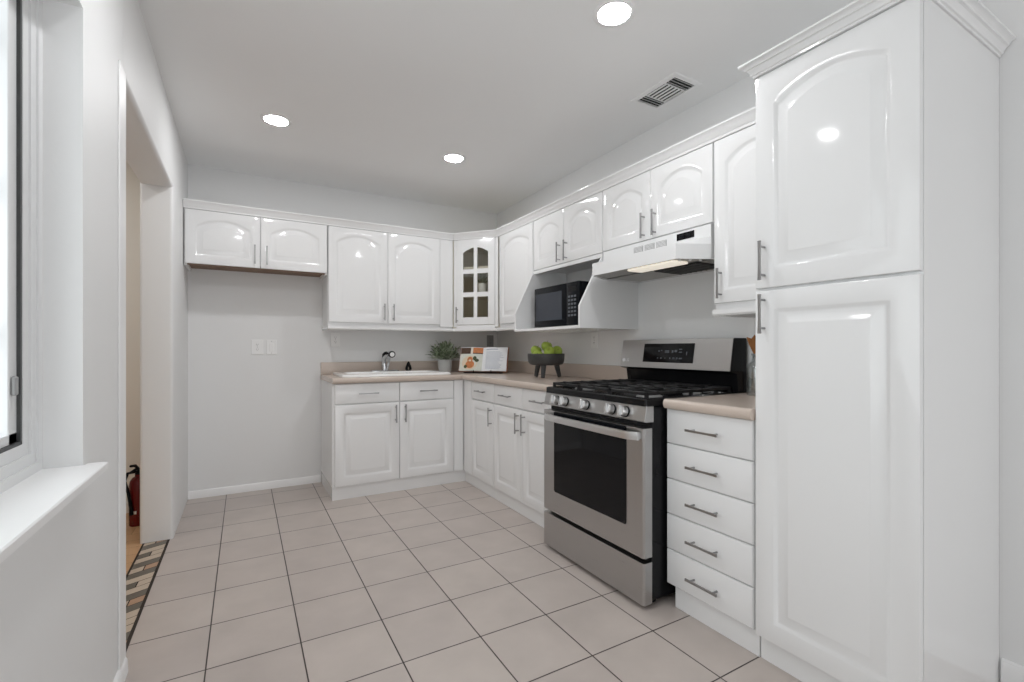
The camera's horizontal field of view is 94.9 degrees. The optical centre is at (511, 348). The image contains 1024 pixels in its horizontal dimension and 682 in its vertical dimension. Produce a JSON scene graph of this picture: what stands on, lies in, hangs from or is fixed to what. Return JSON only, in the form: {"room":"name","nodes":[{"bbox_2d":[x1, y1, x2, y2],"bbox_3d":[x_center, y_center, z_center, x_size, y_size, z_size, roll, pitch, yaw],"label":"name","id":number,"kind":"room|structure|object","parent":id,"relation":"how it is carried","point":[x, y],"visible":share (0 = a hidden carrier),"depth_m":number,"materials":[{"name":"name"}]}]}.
{"room":"kitchen","nodes":[
{"label":"kitchen","id":0,"kind":"room"},
{"bbox_2d":[0,0,187,681],"bbox_3d":[-0.743,-0.126,0.398,0.160,2.530,7.160,0,0,-30],"label":"wall","id":1,"kind":"structure","parent":0,"point":[59,588],"depth_m":1.34,"materials":[{"name":"paint"}]},
{"bbox_2d":[0,0,42,493],"bbox_3d":[-0.770,-0.295,0.377,0.072,1.203,1.850,0,0,-30],"label":"window","id":2,"kind":"structure","parent":1,"relation":"in","point":[21,21],"depth_m":1.11,"materials":[{"name":"white plastic"}]},
{"bbox_2d":[0,462,107,563],"bbox_3d":[-0.720,0.318,0.406,0.208,0.022,1.892,0,0,-30],"label":"window sill","id":3,"kind":"structure","parent":1,"relation":"attached to","point":[27,506],"depth_m":0.96,"materials":[{"name":"white paint"}]},
{"bbox_2d":[113,656,127,681],"bbox_3d":[-0.175,1.109,-0.421,0.014,0.060,4.775,0,0,-30],"label":"baseboard","id":4,"kind":"structure","parent":1,"relation":"attached to","point":[121,674],"depth_m":1.59,"materials":[{"name":"white paint"}]},
{"bbox_2d":[118,60,125,669],"bbox_3d":[-1.345,0.084,1.619,0.006,2.110,0.097,0,0,-30],"label":"trim","id":5,"kind":"structure","parent":1,"relation":"attached to","point":[121,73],"depth_m":1.59,"materials":[{"name":"white paint"}]},
{"bbox_2d":[126,160,139,500],"bbox_3d":[-2.995,-0.126,1.893,2.270,2.530,2.290,0,0,-30],"label":"wall","id":6,"kind":"structure","parent":0,"point":[132,182],"depth_m":3.27,"materials":[{"name":"beige paint"}]},
{"bbox_2d":[126,501,128,512],"bbox_3d":[-3.453,1.099,2.804,2.159,0.080,0.014,0,0,-30],"label":"baseboard","id":7,"kind":"structure","parent":6,"relation":"attached to","point":[127,507],"depth_m":3.25,"materials":[{"name":"white paint"}]},
{"bbox_2d":[126,513,141,573],"bbox_3d":[-2.980,1.189,1.982,2.185,0.100,2.170,0,0,-30],"label":"floor","id":8,"kind":"structure","parent":0,"point":[133,545],"depth_m":2.74,"materials":[{"name":"brown wood"}]},
{"bbox_2d":[126,464,139,526],"bbox_3d":[-2.420,0.938,3.026,0.094,0.403,0.128,0,0,-12],"label":"fire extinguisher","id":9,"kind":"object","parent":8,"relation":"on","point":[133,492],"visible":0.76,"depth_m":3.00,"materials":[{"name":"red metal"}]},
{"bbox_2d":[188,164,496,490],"bbox_3d":[-1.322,-0.126,4.276,3.000,2.530,0.150,0,0,-30],"label":"wall","id":10,"kind":"structure","parent":0,"point":[253,418],"depth_m":3.83,"materials":[{"name":"paint"}]},
{"bbox_2d":[188,475,320,499],"bbox_3d":[-2.038,1.109,3.773,0.935,0.060,0.014,0,0,-30],"label":"baseboard","id":11,"kind":"structure","parent":10,"relation":"attached to","point":[196,494],"depth_m":3.75,"materials":[{"name":"white paint"}]},
{"bbox_2d":[184,208,326,279],"bbox_3d":[-1.945,-0.783,3.623,0.940,0.393,0.361,0,0,-30],"label":"upper cabinet","id":12,"kind":"object","parent":10,"relation":"attached to","point":[212,240],"visible":1,"depth_m":3.48,"materials":[{"name":"white wood"}]},
{"bbox_2d":[251,340,262,353],"bbox_3d":[-2.046,-0.011,3.771,0.085,0.118,0.009,0,0,-30],"label":"wall outlet","id":13,"kind":"object","parent":10,"relation":"attached to","point":[256,345],"visible":1,"depth_m":3.77,"materials":[{"name":"white plastic"}]},
{"bbox_2d":[266,340,276,353],"bbox_3d":[-1.957,-0.011,3.821,0.074,0.118,0.009,0,0,-30],"label":"light switch","id":14,"kind":"object","parent":10,"relation":"attached to","point":[271,345],"visible":1,"depth_m":3.82,"materials":[{"name":"white plastic"}]},
{"bbox_2d":[331,333,339,346],"bbox_3d":[-1.529,-0.075,4.066,0.074,0.118,0.009,0,0,-30],"label":"wall outlet","id":15,"kind":"object","parent":10,"relation":"attached to","point":[335,337],"visible":1,"depth_m":4.06,"materials":[{"name":"white plastic"}]},
{"bbox_2d":[322,226,452,327],"bbox_3d":[-1.070,-0.581,4.122,1.064,0.796,0.361,0,0,-30],"label":"upper cabinet","id":16,"kind":"object","parent":10,"relation":"attached to","point":[373,278],"visible":1,"depth_m":3.97,"materials":[{"name":"white paint"}]},
{"bbox_2d":[322,326,514,331],"bbox_3d":[-0.715,-0.168,3.979,1.820,0.029,0.620,0,0,4],"label":"rail","id":17,"kind":"object","parent":16,"relation":"attached to","point":[324,328],"visible":0.95,"depth_m":4.02,"materials":[{"name":"white paint"}]},
{"bbox_2d":[183,106,755,240],"bbox_3d":[-0.265,-1.008,3.307,3.738,0.058,1.642,0,0,22],"label":"crown molding","id":18,"kind":"structure","parent":16,"relation":"attached to","point":[747,118],"depth_m":3.30,"materials":[{"name":"white paint"}]},
{"bbox_2d":[487,335,492,346],"bbox_3d":[-0.223,-0.077,4.811,0.074,0.118,0.009,0,0,-30],"label":"wall outlet","id":19,"kind":"object","parent":10,"relation":"attached to","point":[489,337],"visible":1,"depth_m":4.81,"materials":[{"name":"grey plastic"}]},
{"bbox_2d":[125,481,801,681],"bbox_3d":[0.516,1.189,1.203,2.855,0.100,7.310,0,0,-30],"label":"floor","id":20,"kind":"structure","parent":0,"point":[449,582],"depth_m":2.07,"materials":[{"name":"tile"}]},
{"bbox_2d":[126,539,169,651],"bbox_3d":[-1.771,1.147,2.198,0.130,0.024,1.315,0,0,-30],"label":"rug","id":21,"kind":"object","parent":20,"relation":"on","point":[140,577],"depth_m":2.31,"materials":[{"name":"fabric"}]},
{"bbox_2d":[321,379,464,500],"bbox_3d":[-1.000,0.702,3.999,1.085,0.874,0.638,0,0,-30],"label":"base cabinet","id":22,"kind":"object","parent":20,"relation":"on","point":[378,437],"visible":1,"depth_m":3.72,"materials":[{"name":"white paint"}]},
{"bbox_2d":[464,380,495,498],"bbox_3d":[-0.168,0.702,4.178,0.664,0.874,1.151,0,0,-30],"label":"base cabinet","id":23,"kind":"object","parent":20,"relation":"on","point":[479,403],"visible":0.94,"depth_m":3.73,"materials":[{"name":"white paint"}]},
{"bbox_2d":[321,361,627,390],"bbox_3d":[-0.394,0.191,3.554,1.704,0.144,2.020,0,0,-30],"label":"countertop","id":24,"kind":"structure","parent":23,"relation":"on","point":[520,374],"depth_m":3.76,"materials":[{"name":"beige laminate"}]},
{"bbox_2d":[371,351,398,370],"bbox_3d":[-1.103,0.110,4.130,0.250,0.181,0.165,0,0,-30],"label":"faucet","id":25,"kind":"object","parent":24,"relation":"on","point":[386,356],"visible":1,"depth_m":4.14,"materials":[{"name":"silver metal"}]},
{"bbox_2d":[333,370,450,376],"bbox_3d":[-1.023,0.292,4.010,0.895,0.183,0.520,0,0,-30],"label":"sink","id":26,"kind":"object","parent":24,"relation":"in","point":[400,372],"visible":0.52,"depth_m":3.93,"materials":[{"name":"white ceramic"}]},
{"bbox_2d":[405,361,411,370],"bbox_3d":[-0.944,0.158,4.284,0.044,0.084,0.056,0,0,28],"label":"sprayer base","id":27,"kind":"object","parent":26,"relation":"on","point":[408,364],"visible":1,"depth_m":4.27,"materials":[{"name":"black plastic"}]},
{"bbox_2d":[426,341,459,371],"bbox_3d":[-0.627,0.066,4.392,0.386,0.309,0.331,0,0,-30],"label":"potted plant","id":28,"kind":"object","parent":24,"relation":"on","point":[447,353],"visible":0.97,"depth_m":4.33,"materials":[{"name":"green plant"}]},
{"bbox_2d":[463,370,502,372],"bbox_3d":[-0.248,0.133,4.216,0.350,0.172,0.157,0,0,12],"label":"book stand","id":29,"kind":"object","parent":24,"relation":"on","point":[473,370],"visible":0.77,"depth_m":4.15,"materials":[{"name":"black plastic"}]},
{"bbox_2d":[458,347,508,371],"bbox_3d":[-0.256,0.099,4.206,0.448,0.221,0.101,0,0,12],"label":"cookbook","id":30,"kind":"object","parent":29,"relation":"on","point":[478,359],"visible":1,"depth_m":4.20,"materials":[{"name":"paper"}]},
{"bbox_2d":[459,348,483,370],"bbox_3d":[-0.366,0.096,4.222,0.205,0.208,0.086,0,0,12],"label":"picture","id":31,"kind":"object","parent":30,"relation":"attached to","point":[471,359],"depth_m":4.22},
{"bbox_2d":[528,353,564,377],"bbox_3d":[0.260,0.129,3.579,0.282,0.182,0.282,0,0,40],"label":"footed bowl","id":32,"kind":"object","parent":24,"relation":"on","point":[538,360],"visible":0.95,"depth_m":3.47,"materials":[{"name":"grey wood"}]},
{"bbox_2d":[531,346,541,353],"bbox_3d":[0.186,0.017,3.610,0.084,0.080,0.084,0,0,41],"label":"apple","id":33,"kind":"object","parent":32,"relation":"in","point":[534,348],"visible":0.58,"depth_m":3.58,"materials":[{"name":"green food"}]},
{"bbox_2d":[541,341,551,350],"bbox_3d":[0.265,-0.018,3.591,0.084,0.082,0.084,0,0,-34],"label":"apple","id":34,"kind":"object","parent":32,"relation":"in","point":[544,345],"visible":0.61,"depth_m":3.56,"materials":[{"name":"green food"}]},
{"bbox_2d":[544,346,554,353],"bbox_3d":[0.280,0.024,3.508,0.084,0.083,0.081,0,0,26],"label":"apple","id":35,"kind":"object","parent":32,"relation":"in","point":[549,349],"visible":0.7,"depth_m":3.48,"materials":[{"name":"green food"}]},
{"bbox_2d":[553,346,562,353],"bbox_3d":[0.341,0.021,3.565,0.083,0.084,0.082,0,0,-40],"label":"apple","id":36,"kind":"object","parent":32,"relation":"in","point":[558,350],"visible":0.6,"depth_m":3.54,"materials":[{"name":"green food"}]},
{"bbox_2d":[494,384,550,527],"bbox_3d":[0.321,0.702,3.301,0.644,0.874,0.855,0,0,-30],"label":"base cabinet","id":37,"kind":"object","parent":20,"relation":"on","point":[518,412],"visible":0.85,"depth_m":3.18,"materials":[{"name":"white paint"}]},
{"bbox_2d":[544,338,746,605],"bbox_3d":[0.667,0.543,2.537,0.766,1.192,0.785,0,0,-30],"label":"gas range","id":38,"kind":"object","parent":20,"relation":"on","point":[605,441],"visible":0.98,"depth_m":2.33,"materials":[{"name":"silver metal"}]},
{"bbox_2d":[546,386,737,406],"bbox_3d":[0.681,0.236,2.546,0.676,0.032,0.780,0,0,-30],"label":"cooktop","id":39,"kind":"object","parent":38,"relation":"in","point":[592,395],"depth_m":2.31,"materials":[{"name":"black metal"}]},
{"bbox_2d":[667,408,760,656],"bbox_3d":[1.037,0.702,2.045,0.644,0.874,0.418,0,0,-30],"label":"base cabinet","id":40,"kind":"object","parent":20,"relation":"on","point":[711,459],"visible":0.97,"depth_m":1.88,"materials":[{"name":"white paint"}]},
{"bbox_2d":[663,372,755,419],"bbox_3d":[1.039,0.191,2.050,0.638,0.144,0.422,0,0,-30],"label":"countertop","id":41,"kind":"structure","parent":40,"relation":"on","point":[735,405],"depth_m":1.94,"materials":[{"name":"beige laminate"}]},
{"bbox_3d":[1.159,0.122,2.209,0.100,0.196,0.100,0,0,-30],"label":"glass jar","id":42,"kind":"object","parent":41,"relation":"on","visible":0},
{"bbox_2d":[747,335,755,360],"bbox_3d":[1.146,0.074,2.214,0.073,0.277,0.013,0,0,18],"label":"wooden spatula","id":43,"kind":"object","parent":42,"relation":"in","point":[752,341],"visible":0.52,"depth_m":2.21,"materials":[{"name":"brown wood"}]},
{"bbox_2d":[756,0,998,681],"bbox_3d":[1.258,0.076,1.649,0.644,2.125,0.484,0,0,-30],"label":"pantry cabinet","id":44,"kind":"object","parent":20,"relation":"on","point":[877,145],"visible":1,"depth_m":1.45,"materials":[{"name":"white paint"}]},
{"bbox_2d":[738,0,1015,79],"bbox_3d":[1.254,-1.012,1.646,0.649,0.050,0.566,0,0,-30],"label":"crown molding","id":45,"kind":"structure","parent":44,"relation":"attached to","point":[973,16],"depth_m":1.48,"materials":[{"name":"white paint"}]},
{"bbox_2d":[138,0,854,213],"bbox_3d":[-0.533,-1.451,0.604,5.270,0.120,7.310,0,0,-30],"label":"ceiling","id":46,"kind":"structure","parent":0,"point":[374,94],"depth_m":2.44,"materials":[{"name":"paint"}]},
{"bbox_2d":[260,113,291,126],"bbox_3d":[-1.435,-1.388,2.859,0.176,0.006,0.176,0,0,-30],"label":"recessed light","id":47,"kind":"object","parent":46,"relation":"in","point":[273,119],"visible":1,"depth_m":2.85,"materials":[{"name":"white paint"}]},
{"bbox_2d":[442,153,465,162],"bbox_3d":[-0.424,-1.388,3.429,0.176,0.006,0.176,0,0,-30],"label":"recessed light","id":48,"kind":"object","parent":46,"relation":"in","point":[449,157],"visible":1,"depth_m":3.42,"materials":[{"name":"white plastic"}]},
{"bbox_2d":[593,0,635,27],"bbox_3d":[0.423,-1.388,1.947,0.176,0.006,0.176,0,0,-30],"label":"recessed light","id":49,"kind":"object","parent":46,"relation":"in","point":[609,13],"visible":1,"depth_m":1.94,"materials":[{"name":"white plastic"}]},
{"bbox_2d":[630,71,702,110],"bbox_3d":[0.832,-1.386,2.549,0.210,0.009,0.320,0,0,-30],"label":"ceiling vent","id":50,"kind":"object","parent":46,"relation":"in","point":[675,85],"visible":1,"depth_m":2.53,"materials":[{"name":"white metal"}]},
{"bbox_2d":[497,0,1023,681],"bbox_3d":[1.689,-0.126,1.786,0.238,2.530,7.160,0,0,-30],"label":"wall","id":51,"kind":"structure","parent":0,"point":[680,307],"depth_m":1.63,"materials":[{"name":"paint"}]},
{"bbox_2d":[321,361,627,379],"bbox_3d":[-0.394,0.170,3.554,1.704,0.102,2.020,0,0,-30],"label":"backsplash","id":52,"kind":"structure","parent":51,"relation":"attached to","point":[606,372],"depth_m":4.06,"materials":[{"name":"beige laminate"}]},
{"bbox_2d":[452,237,499,327],"bbox_3d":[-0.265,-0.581,4.411,0.614,0.797,0.656,0,0,-29],"label":"upper cabinet","id":53,"kind":"object","parent":51,"relation":"attached to","point":[472,308],"visible":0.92,"depth_m":4.22,"materials":[{"name":"white paint"}]},
{"bbox_2d":[464,266,487,300],"bbox_3d":[-0.266,-0.613,4.410,0.570,0.253,0.616,0,0,-30],"label":"shelf","id":54,"kind":"object","parent":53,"relation":"attached to","point":[468,278],"depth_m":4.66,"materials":[{"name":"white wood"}]},
{"bbox_2d":[473,273,487,291],"bbox_3d":[-0.269,-0.602,4.303,0.162,0.200,0.178,0,0,-30],"label":"potted plant","id":55,"kind":"object","parent":53,"relation":"in","point":[482,287],"visible":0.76,"depth_m":4.27,"materials":[{"name":"green plant"}]},
{"bbox_2d":[499,222,533,326],"bbox_3d":[0.159,-0.581,3.942,0.320,0.796,0.574,0,0,-30],"label":"upper cabinet","id":56,"kind":"object","parent":51,"relation":"attached to","point":[516,247],"visible":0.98,"depth_m":3.88,"materials":[{"name":"white paint"}]},
{"bbox_2d":[515,191,637,332],"bbox_3d":[0.419,-0.552,3.299,0.479,0.854,0.800,0,0,-30],"label":"upper cabinet","id":57,"kind":"object","parent":51,"relation":"attached to","point":[569,239],"visible":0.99,"depth_m":3.10,"materials":[{"name":"white paint"}]},
{"bbox_2d":[535,281,588,327],"bbox_3d":[0.449,-0.291,3.346,0.346,0.296,0.536,0,0,-30],"label":"microwave","id":58,"kind":"object","parent":57,"relation":"on","point":[557,305],"visible":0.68,"depth_m":3.22,"materials":[{"name":"black plastic"}]},
{"bbox_2d":[516,325,634,332],"bbox_3d":[0.422,-0.134,3.300,0.472,0.018,0.768,0,0,-30],"label":"shelf","id":59,"kind":"object","parent":57,"relation":"attached to","point":[573,328],"depth_m":3.09,"materials":[{"name":"white paint"}]},
{"bbox_2d":[591,332,597,347],"bbox_3d":[0.607,-0.061,3.458,0.009,0.118,0.074,0,0,-30],"label":"wall outlet","id":60,"kind":"object","parent":51,"relation":"attached to","point":[594,335],"visible":1,"depth_m":3.45,"materials":[{"name":"white plastic"}]},
{"bbox_2d":[592,224,713,282],"bbox_3d":[0.824,-0.508,2.611,0.456,0.177,0.772,0,0,-30],"label":"range hood","id":61,"kind":"object","parent":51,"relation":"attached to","point":[690,251],"visible":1,"depth_m":2.46,"materials":[{"name":"white paint"}]},
{"bbox_2d":[634,246,642,252],"bbox_3d":[0.712,-0.555,2.647,0.003,0.036,0.070,0,0,-30],"label":"vent grille","id":62,"kind":"object","parent":61,"relation":"attached to","point":[637,249],"depth_m":2.65,"materials":[{"name":"grey plastic"}]},
{"bbox_2d":[645,243,653,250],"bbox_3d":[0.754,-0.555,2.574,0.003,0.036,0.070,0,0,-30],"label":"vent grille","id":63,"kind":"object","parent":61,"relation":"attached to","point":[648,246],"depth_m":2.58,"materials":[{"name":"white metal"}]},
{"bbox_2d":[656,240,666,247],"bbox_3d":[0.795,-0.555,2.501,0.003,0.036,0.070,0,0,-30],"label":"vent grille","id":64,"kind":"object","parent":61,"relation":"attached to","point":[659,243],"depth_m":2.50,"materials":[{"name":"white metal"}]},
{"bbox_2d":[603,143,713,251],"bbox_3d":[0.875,-0.789,2.639,0.341,0.380,0.792,0,0,-30],"label":"upper cabinet","id":65,"kind":"object","parent":51,"relation":"attached to","point":[677,195],"visible":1,"depth_m":2.50,"materials":[{"name":"white paint"}]},
{"bbox_2d":[713,306,755,317],"bbox_3d":[1.184,-0.168,2.120,0.318,0.029,0.404,0,0,-30],"label":"rail","id":66,"kind":"object","parent":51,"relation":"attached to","point":[746,312],"visible":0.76,"depth_m":2.14,"materials":[{"name":"white paint"}]},
{"bbox_2d":[714,124,758,309],"bbox_3d":[1.173,-0.581,2.118,0.341,0.796,0.405,0,0,-30],"label":"upper cabinet","id":67,"kind":"object","parent":51,"relation":"attached to","point":[734,154],"visible":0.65,"depth_m":2.13,"materials":[{"name":"white paint"}]},
{"bbox_2d":[751,372,755,392],"bbox_3d":[1.312,0.170,2.196,0.020,0.102,0.406,0,0,-30],"label":"backsplash","id":68,"kind":"structure","parent":51,"relation":"attached to","point":[753,374],"depth_m":2.35,"materials":[{"name":"laminate"}]},
{"bbox_2d":[1001,658,1023,681],"bbox_3d":[2.456,1.094,0.189,0.014,0.090,3.225,0,0,-30],"label":"baseboard","id":69,"kind":"structure","parent":51,"relation":"attached to","point":[1011,671],"depth_m":1.57,"materials":[{"name":"white paint"}]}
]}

